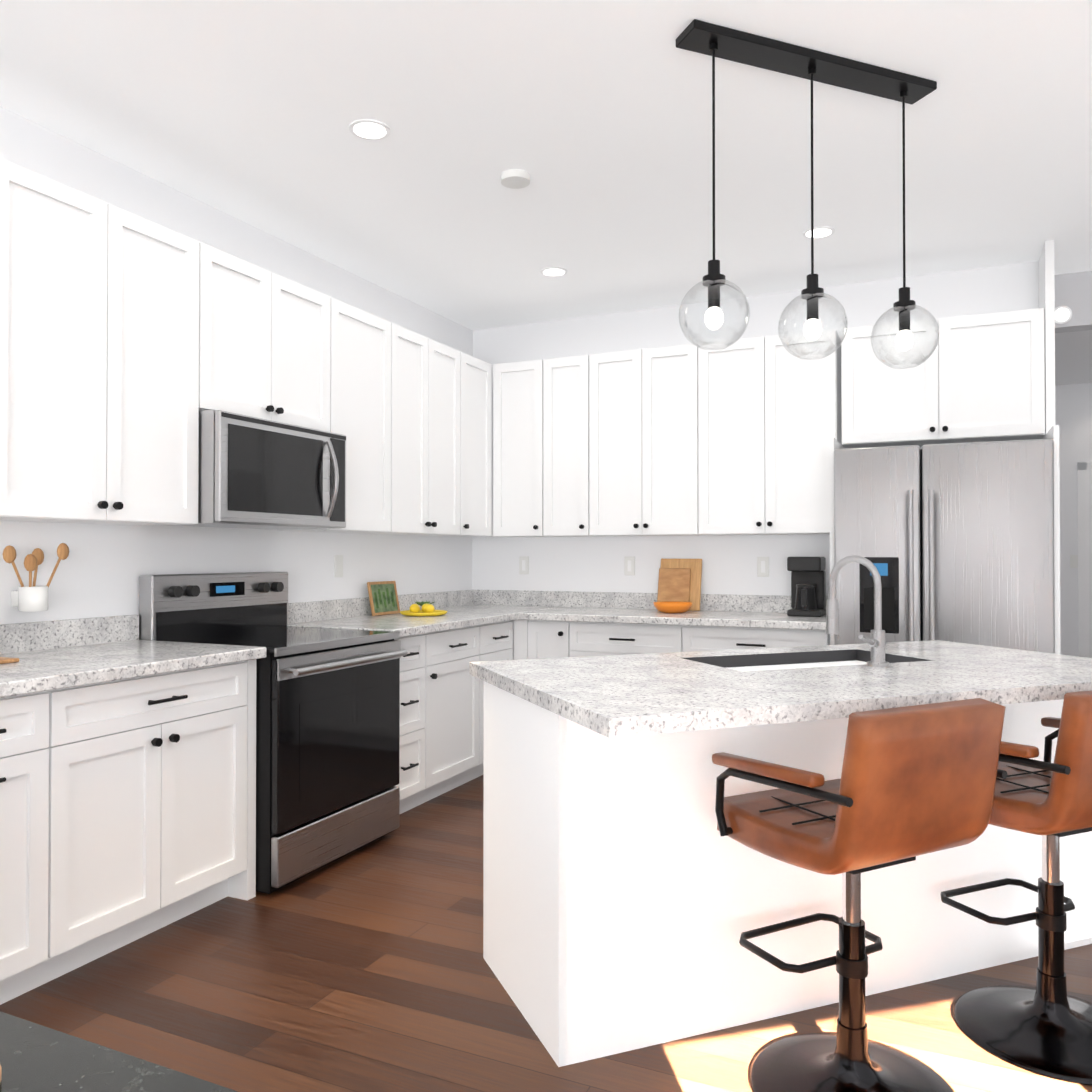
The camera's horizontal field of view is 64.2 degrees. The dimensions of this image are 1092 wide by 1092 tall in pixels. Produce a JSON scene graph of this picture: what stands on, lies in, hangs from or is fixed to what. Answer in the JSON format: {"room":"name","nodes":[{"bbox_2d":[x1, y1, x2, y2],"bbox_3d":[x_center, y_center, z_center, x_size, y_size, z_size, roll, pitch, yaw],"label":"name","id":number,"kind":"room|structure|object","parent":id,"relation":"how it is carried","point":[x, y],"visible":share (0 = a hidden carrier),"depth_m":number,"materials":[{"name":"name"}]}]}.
{"room":"kitchen","nodes":[
{"label":"kitchen","id":0,"kind":"room"},
{"bbox_2d":[0,106,472,624],"bbox_3d":[-2.532,-0.125,1.765,0.120,2.830,9.690,0,-1,25],"label":"wall","id":1,"kind":"structure","parent":0,"point":[101,569],"depth_m":3.83,"materials":[{"name":"white paint"}]},
{"bbox_2d":[0,158,15,520],"bbox_3d":[-1.937,-0.648,2.524,0.326,1.110,0.556,0,-1,25],"label":"upper cabinet","id":2,"kind":"object","parent":1,"relation":"attached to","point":[7,169],"depth_m":2.71,"materials":[{"name":"white wood"}]},
{"bbox_2d":[2,543,68,611],"bbox_3d":[-1.804,0.108,3.051,0.129,0.240,0.232,0,-1,25],"label":"utensil holder","id":3,"kind":"object","parent":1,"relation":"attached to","point":[31,598],"visible":1,"depth_m":3.01,"materials":[{"name":"white ceramic"}]},
{"bbox_2d":[16,165,215,525],"bbox_3d":[-1.675,-0.642,3.096,0.326,1.110,0.947,0,-1,25],"label":"upper cabinet","id":4,"kind":"object","parent":1,"relation":"attached to","point":[132,346],"depth_m":3.03,"materials":[{"name":"white wood"}]},
{"bbox_2d":[0,590,471,651],"bbox_3d":[-1.352,0.333,4.160,0.020,0.100,4.096,0,-1,25],"label":"backsplash","id":5,"kind":"structure","parent":1,"relation":"attached to","point":[24,637],"depth_m":3.40,"materials":[{"name":"grey stone"}]},
{"bbox_2d":[216,249,335,432],"bbox_3d":[-1.337,-0.862,3.837,0.326,0.655,0.800,0,-1,25],"label":"upper cabinet","id":6,"kind":"object","parent":1,"relation":"attached to","point":[276,334],"depth_m":3.78,"materials":[{"name":"white wood"}]},
{"bbox_2d":[169,410,345,529],"bbox_3d":[-1.260,-0.305,3.796,0.494,0.440,0.792,0,-1,25],"label":"microwave","id":7,"kind":"object","parent":6,"relation":"attached to","point":[256,473],"visible":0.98,"depth_m":3.61,"materials":[{"name":"silver metal"}]},
{"bbox_2d":[277,299,403,533],"bbox_3d":[-1.066,-0.629,4.426,0.326,1.110,0.622,0,-1,25],"label":"upper cabinet","id":8,"kind":"object","parent":1,"relation":"attached to","point":[369,347],"depth_m":4.44,"materials":[{"name":"white wood"}]},
{"bbox_2d":[386,328,455,536],"bbox_3d":[-0.812,-0.623,4.980,0.326,1.110,0.842,0,-1,25],"label":"upper cabinet","id":9,"kind":"object","parent":1,"relation":"attached to","point":[429,364],"depth_m":4.92,"materials":[{"name":"white wood"}]},
{"bbox_2d":[456,350,495,536],"bbox_3d":[-0.559,-0.619,5.458,0.389,1.110,0.481,0,-1,25],"label":"upper cabinet","id":10,"kind":"object","parent":1,"relation":"attached to","point":[473,375],"depth_m":5.42,"materials":[{"name":"white wood"}]},
{"bbox_2d":[0,774,1091,1091],"bbox_3d":[1.730,1.332,2.026,8.000,0.080,13.900,0,-1,25],"label":"floor","id":11,"kind":"structure","parent":0,"point":[366,968],"depth_m":2.47,"materials":[{"name":"brown wood"}]},
{"bbox_2d":[0,688,79,1004],"bbox_3d":[-1.798,0.852,2.440,0.636,0.888,0.536,0,-1,25],"label":"base cabinet","id":12,"kind":"object","parent":11,"relation":"on","point":[38,732],"depth_m":2.47,"materials":[{"name":"white wood"}]},
{"bbox_2d":[0,1011,237,1091],"bbox_3d":[-1.362,0.898,0.622,2.250,0.760,1.265,0,-1,25],"label":"dining table","id":13,"kind":"object","parent":11,"relation":"on","point":[34,1057],"depth_m":0.87,"materials":[{"name":"stone"}]},
{"bbox_2d":[76,660,255,968],"bbox_3d":[-1.554,0.858,2.974,0.636,0.888,0.883,0,-1,25],"label":"base cabinet","id":14,"kind":"object","parent":11,"relation":"on","point":[126,784],"depth_m":2.86,"materials":[{"name":"white wood"}]},
{"bbox_2d":[0,640,265,699],"bbox_3d":[-1.624,0.390,2.765,0.686,0.040,1.334,0,-1,25],"label":"countertop","id":15,"kind":"structure","parent":14,"relation":"on","point":[81,665],"depth_m":2.84,"materials":[{"name":"grey stone"}]},
{"bbox_2d":[0,657,18,663],"bbox_3d":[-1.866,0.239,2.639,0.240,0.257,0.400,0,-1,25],"label":"cutting board","id":16,"kind":"object","parent":15,"relation":"on","point":[3,660],"visible":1,"depth_m":2.75,"materials":[{"name":"brown wood"}]},
{"bbox_2d":[139,572,407,893],"bbox_3d":[-1.125,0.714,3.713,0.788,1.190,0.804,0,-1,25],"label":"range","id":17,"kind":"object","parent":11,"relation":"on","point":[327,738],"visible":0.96,"depth_m":3.54,"materials":[{"name":"black metal"}]},
{"bbox_2d":[396,632,435,813],"bbox_3d":[-0.944,0.871,4.305,0.636,0.888,0.413,0,-1,25],"label":"base cabinet","id":18,"kind":"object","parent":11,"relation":"on","point":[417,744],"depth_m":4.26,"materials":[{"name":"white wood"}]},
{"bbox_2d":[436,624,487,796],"bbox_3d":[-0.756,0.875,4.715,0.636,0.888,0.611,0,-1,25],"label":"base cabinet","id":19,"kind":"object","parent":11,"relation":"on","point":[459,694],"depth_m":4.63,"materials":[{"name":"white wood"}]},
{"bbox_2d":[288,604,551,639],"bbox_3d":[-0.602,0.412,4.996,0.686,0.040,1.950,0,-1,25],"label":"countertop","id":20,"kind":"structure","parent":19,"relation":"on","point":[460,615],"depth_m":4.59,"materials":[{"name":"grey stone"}]},
{"bbox_2d":[367,581,399,615],"bbox_3d":[-0.923,0.296,4.956,0.048,0.189,0.260,0,-1,25],"label":"framed picture","id":21,"kind":"object","parent":20,"relation":"on","point":[383,597],"visible":1,"depth_m":4.95,"materials":[{"name":"green paper"}]},
{"bbox_2d":[400,601,447,615],"bbox_3d":[-0.691,0.353,4.915,0.270,0.074,0.270,0,-1,25],"label":"tray","id":22,"kind":"object","parent":20,"relation":"on","point":[427,609],"visible":1,"depth_m":4.87,"materials":[{"name":"yellow ceramic"}]},
{"bbox_2d":[488,620,515,660],"bbox_3d":[-0.582,0.879,5.095,0.636,0.888,0.469,0,-1,25],"label":"base cabinet","id":23,"kind":"object","parent":11,"relation":"on","point":[500,636],"depth_m":5.05,"materials":[{"name":"white wood"}]},
{"bbox_2d":[524,620,579,658],"bbox_3d":[0.171,0.881,5.360,0.329,0.888,0.636,0,-1,25],"label":"base cabinet","id":24,"kind":"object","parent":11,"relation":"on","point":[543,639],"depth_m":5.09,"materials":[{"name":"white wood"}]},
{"bbox_2d":[580,624,695,656],"bbox_3d":[0.570,0.880,5.177,0.792,0.888,0.636,0,-1,25],"label":"base cabinet","id":25,"kind":"object","parent":11,"relation":"on","point":[595,639],"depth_m":4.87,"materials":[{"name":"white wood"}]},
{"bbox_2d":[516,608,825,631],"bbox_3d":[0.768,0.412,5.063,1.750,0.040,0.686,0,-1,25],"label":"countertop","id":26,"kind":"structure","parent":25,"relation":"on","point":[690,619],"depth_m":4.83,"materials":[{"name":"grey stone"}]},
{"bbox_2d":[653,601,692,612],"bbox_3d":[0.747,0.362,5.125,0.230,0.060,0.230,0,-1,25],"label":"bowl","id":27,"kind":"object","parent":26,"relation":"on","point":[671,606],"visible":1,"depth_m":5.04,"materials":[{"name":"orange ceramic"}]},
{"bbox_2d":[657,559,701,610],"bbox_3d":[0.818,0.235,5.329,0.260,0.316,0.104,0,-1,25],"label":"cutting boards","id":28,"kind":"object","parent":26,"relation":"on","point":[679,580],"visible":0.79,"depth_m":5.31,"materials":[{"name":"brown wood"}]},
{"bbox_2d":[787,557,825,616],"bbox_3d":[1.463,0.225,4.889,0.180,0.330,0.235,0,-1,25],"label":"coffee maker","id":29,"kind":"object","parent":26,"relation":"on","point":[808,586],"visible":1,"depth_m":4.83,"materials":[{"name":"black plastic"}]},
{"bbox_2d":[696,628,833,650],"bbox_3d":[1.192,0.877,4.892,0.821,0.888,0.636,0,-1,25],"label":"base cabinet","id":30,"kind":"object","parent":11,"relation":"on","point":[707,639],"depth_m":4.59,"materials":[{"name":"white wood"}]},
{"bbox_2d":[483,719,1091,1066],"bbox_3d":[0.800,0.855,2.800,1.770,0.889,1.796,0,-1,25],"label":"kitchen island","id":31,"kind":"object","parent":11,"relation":"on","point":[629,893],"depth_m":2.33,"materials":[{"name":"white"}]},
{"bbox_2d":[469,651,1091,762],"bbox_3d":[0.531,0.386,2.392,1.727,0.040,1.382,0,-1,25],"label":"island countertop","id":32,"kind":"structure","parent":31,"relation":"on","point":[783,702],"depth_m":2.35,"materials":[{"name":"grey stone"}]},
{"bbox_2d":[712,698,1006,1091],"bbox_3d":[0.729,0.821,2.067,0.528,0.943,0.497,0,-1,-27],"label":"stool","id":33,"kind":"object","parent":11,"relation":"on","point":[913,782],"visible":1,"depth_m":1.95,"materials":[{"name":"brown leather"}]},
{"bbox_2d":[834,439,1054,653],"bbox_3d":[2.002,0.416,4.427,0.953,1.800,0.783,0,-1,25],"label":"fridge","id":34,"kind":"object","parent":11,"relation":"on","point":[952,542],"visible":0.58,"depth_m":4.11,"materials":[{"name":"silver metal"}]},
{"bbox_2d":[940,690,1091,1084],"bbox_3d":[1.349,0.824,2.320,0.528,0.943,0.497,0,-1,-23],"label":"stool","id":35,"kind":"object","parent":11,"relation":"on","point":[1043,1027],"visible":0.92,"depth_m":2.26,"materials":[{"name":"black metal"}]},
{"bbox_2d":[0,0,1091,384],"bbox_3d":[1.754,-1.588,1.988,7.740,0.100,13.640,0,-1,25],"label":"ceiling","id":36,"kind":"structure","parent":0,"point":[592,118],"depth_m":3.23,"materials":[{"name":"white paint"}]},
{"bbox_2d":[349,119,390,139],"bbox_3d":[-0.645,-1.523,3.186,0.149,0.007,0.149,0,-1,1],"label":"recessed light","id":37,"kind":"object","parent":36,"relation":"in","point":[368,129],"depth_m":3.17,"materials":[{"name":"white plastic"}]},
{"bbox_2d":[501,169,529,188],"bbox_3d":[-0.125,-1.507,3.575,0.119,0.030,0.119,0,-1,16],"label":"smoke detector","id":38,"kind":"object","parent":36,"relation":"in","point":[512,178],"depth_m":3.54,"materials":[{"name":"white plastic"}]},
{"bbox_2d":[540,267,566,276],"bbox_3d":[0.044,-1.507,4.784,0.149,0.007,0.149,0,-1,1],"label":"recessed light","id":39,"kind":"object","parent":36,"relation":"in","point":[549,271],"depth_m":4.77,"materials":[{"name":"white plastic"}]},
{"bbox_2d":[676,19,938,368],"bbox_3d":[0.843,-1.060,2.741,0.940,0.933,0.210,0,-1,-21],"label":"pendant light","id":40,"kind":"object","parent":36,"relation":"hanging from","point":[718,41],"visible":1,"depth_m":2.72,"materials":[{"name":"black metal"}]},
{"bbox_2d":[803,226,834,238],"bbox_3d":[1.316,-1.512,4.201,0.149,0.007,0.149,0,-1,1],"label":"recessed light","id":41,"kind":"object","parent":36,"relation":"in","point":[821,231],"depth_m":4.19,"materials":[{"name":"white plastic"}]},
{"bbox_2d":[472,261,1038,659],"bbox_3d":[1.097,-0.089,5.365,3.480,2.830,0.120,0,-1,25],"label":"wall","id":42,"kind":"structure","parent":0,"point":[596,564],"depth_m":5.40,"materials":[{"name":"white paint"}]},
{"bbox_2d":[496,358,551,536],"bbox_3d":[-0.110,-0.617,5.639,0.441,1.110,0.389,0,-1,25],"label":"upper cabinet","id":43,"kind":"object","parent":42,"relation":"attached to","point":[524,388],"depth_m":5.52,"materials":[{"name":"white wood"}]},
{"bbox_2d":[552,354,599,536],"bbox_3d":[0.189,-0.618,5.537,0.432,1.110,0.326,0,-1,25],"label":"upper cabinet","id":44,"kind":"object","parent":42,"relation":"attached to","point":[575,379],"depth_m":5.37,"materials":[{"name":"white wood"}]},
{"bbox_2d":[472,590,827,611],"bbox_3d":[0.604,0.347,5.505,2.416,0.100,0.020,0,-1,25],"label":"backsplash","id":45,"kind":"structure","parent":42,"relation":"attached to","point":[708,602],"depth_m":5.56,"materials":[{"name":"grey stone"}]},
{"bbox_2d":[600,342,711,535],"bbox_3d":[0.639,-0.620,5.331,0.802,1.110,0.326,0,-1,25],"label":"upper cabinet","id":46,"kind":"object","parent":42,"relation":"attached to","point":[656,403],"depth_m":5.16,"materials":[{"name":"white wood"}]},
{"bbox_2d":[712,329,839,534],"bbox_3d":[1.268,-0.623,5.043,0.825,1.110,0.326,0,-1,25],"label":"upper cabinet","id":47,"kind":"object","parent":42,"relation":"attached to","point":[775,412],"depth_m":4.87,"materials":[{"name":"white wood"}]},
{"bbox_2d":[840,308,1044,448],"bbox_3d":[2.105,-0.867,4.662,0.964,0.630,0.326,0,-1,25],"label":"upper cabinet","id":48,"kind":"object","parent":42,"relation":"attached to","point":[983,380],"depth_m":4.50,"materials":[{"name":"white wood"}]},
{"bbox_2d":[1055,383,1091,655],"bbox_3d":[4.992,-0.064,7.926,1.710,2.830,0.120,0,-1,25],"label":"wall","id":49,"kind":"structure","parent":0,"point":[1073,411],"depth_m":7.95,"materials":[{"name":"white paint"}]},
{"bbox_2d":[1077,462,1091,657],"bbox_3d":[5.201,0.294,7.712,0.825,2.110,0.088,0,-1,25],"label":"door","id":50,"kind":"structure","parent":49,"relation":"attached to","point":[1084,481],"depth_m":7.89,"materials":[{"name":"white"}]},
{"bbox_2d":[1055,271,1091,332],"bbox_3d":[3.463,-1.364,4.636,1.440,0.295,0.140,0,-1,25],"label":"wall","id":51,"kind":"structure","parent":0,"point":[1073,292],"depth_m":4.81,"materials":[{"name":"grey paint"}]},
{"bbox_2d":[1055,306,1071,323],"bbox_3d":[2.862,-1.283,4.829,0.100,0.100,0.007,0,-1,25],"label":"recessed light","id":52,"kind":"object","parent":51,"relation":"attached to","point":[1063,314],"depth_m":4.82,"materials":[{"name":"white"}]},
{"bbox_3d":[2.116,-0.145,-0.226,0.150,2.830,9.940,0,-1,25],"label":"wall","id":53,"kind":"structure","parent":0,"visible":0},
{"bbox_2d":[334,555,342,576],"bbox_3d":[-1.118,0.109,4.696,0.008,0.120,0.070,0,-1,25],"label":"outlet","id":54,"kind":"object","parent":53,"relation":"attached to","point":[338,559],"depth_m":4.69,"materials":[{"name":"white plastic"}]},
{"bbox_2d":[519,556,528,573],"bbox_3d":[-0.148,0.130,5.862,0.070,0.120,0.010,0,-1,25],"label":"outlet","id":55,"kind":"object","parent":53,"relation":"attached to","point":[523,560],"depth_m":5.86,"materials":[{"name":"white plastic"}]},
{"bbox_2d":[624,557,634,574],"bbox_3d":[0.534,0.127,5.550,0.070,0.120,0.010,0,-1,25],"label":"outlet","id":56,"kind":"object","parent":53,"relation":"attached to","point":[629,562],"depth_m":5.55,"materials":[{"name":"white plastic"}]},
{"bbox_2d":[757,557,768,576],"bbox_3d":[1.297,0.124,5.200,0.070,0.120,0.010,0,-1,25],"label":"outlet","id":57,"kind":"object","parent":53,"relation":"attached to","point":[762,566],"depth_m":5.20,"materials":[{"name":"white plastic"}]},
{"bbox_2d":[1070,555,1077,567],"bbox_3d":[4.816,0.141,7.935,0.060,0.120,0.007,0,-1,25],"label":"light switch","id":58,"kind":"object","parent":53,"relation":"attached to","point":[1073,558],"depth_m":7.93,"materials":[{"name":"white plastic"}]}
]}

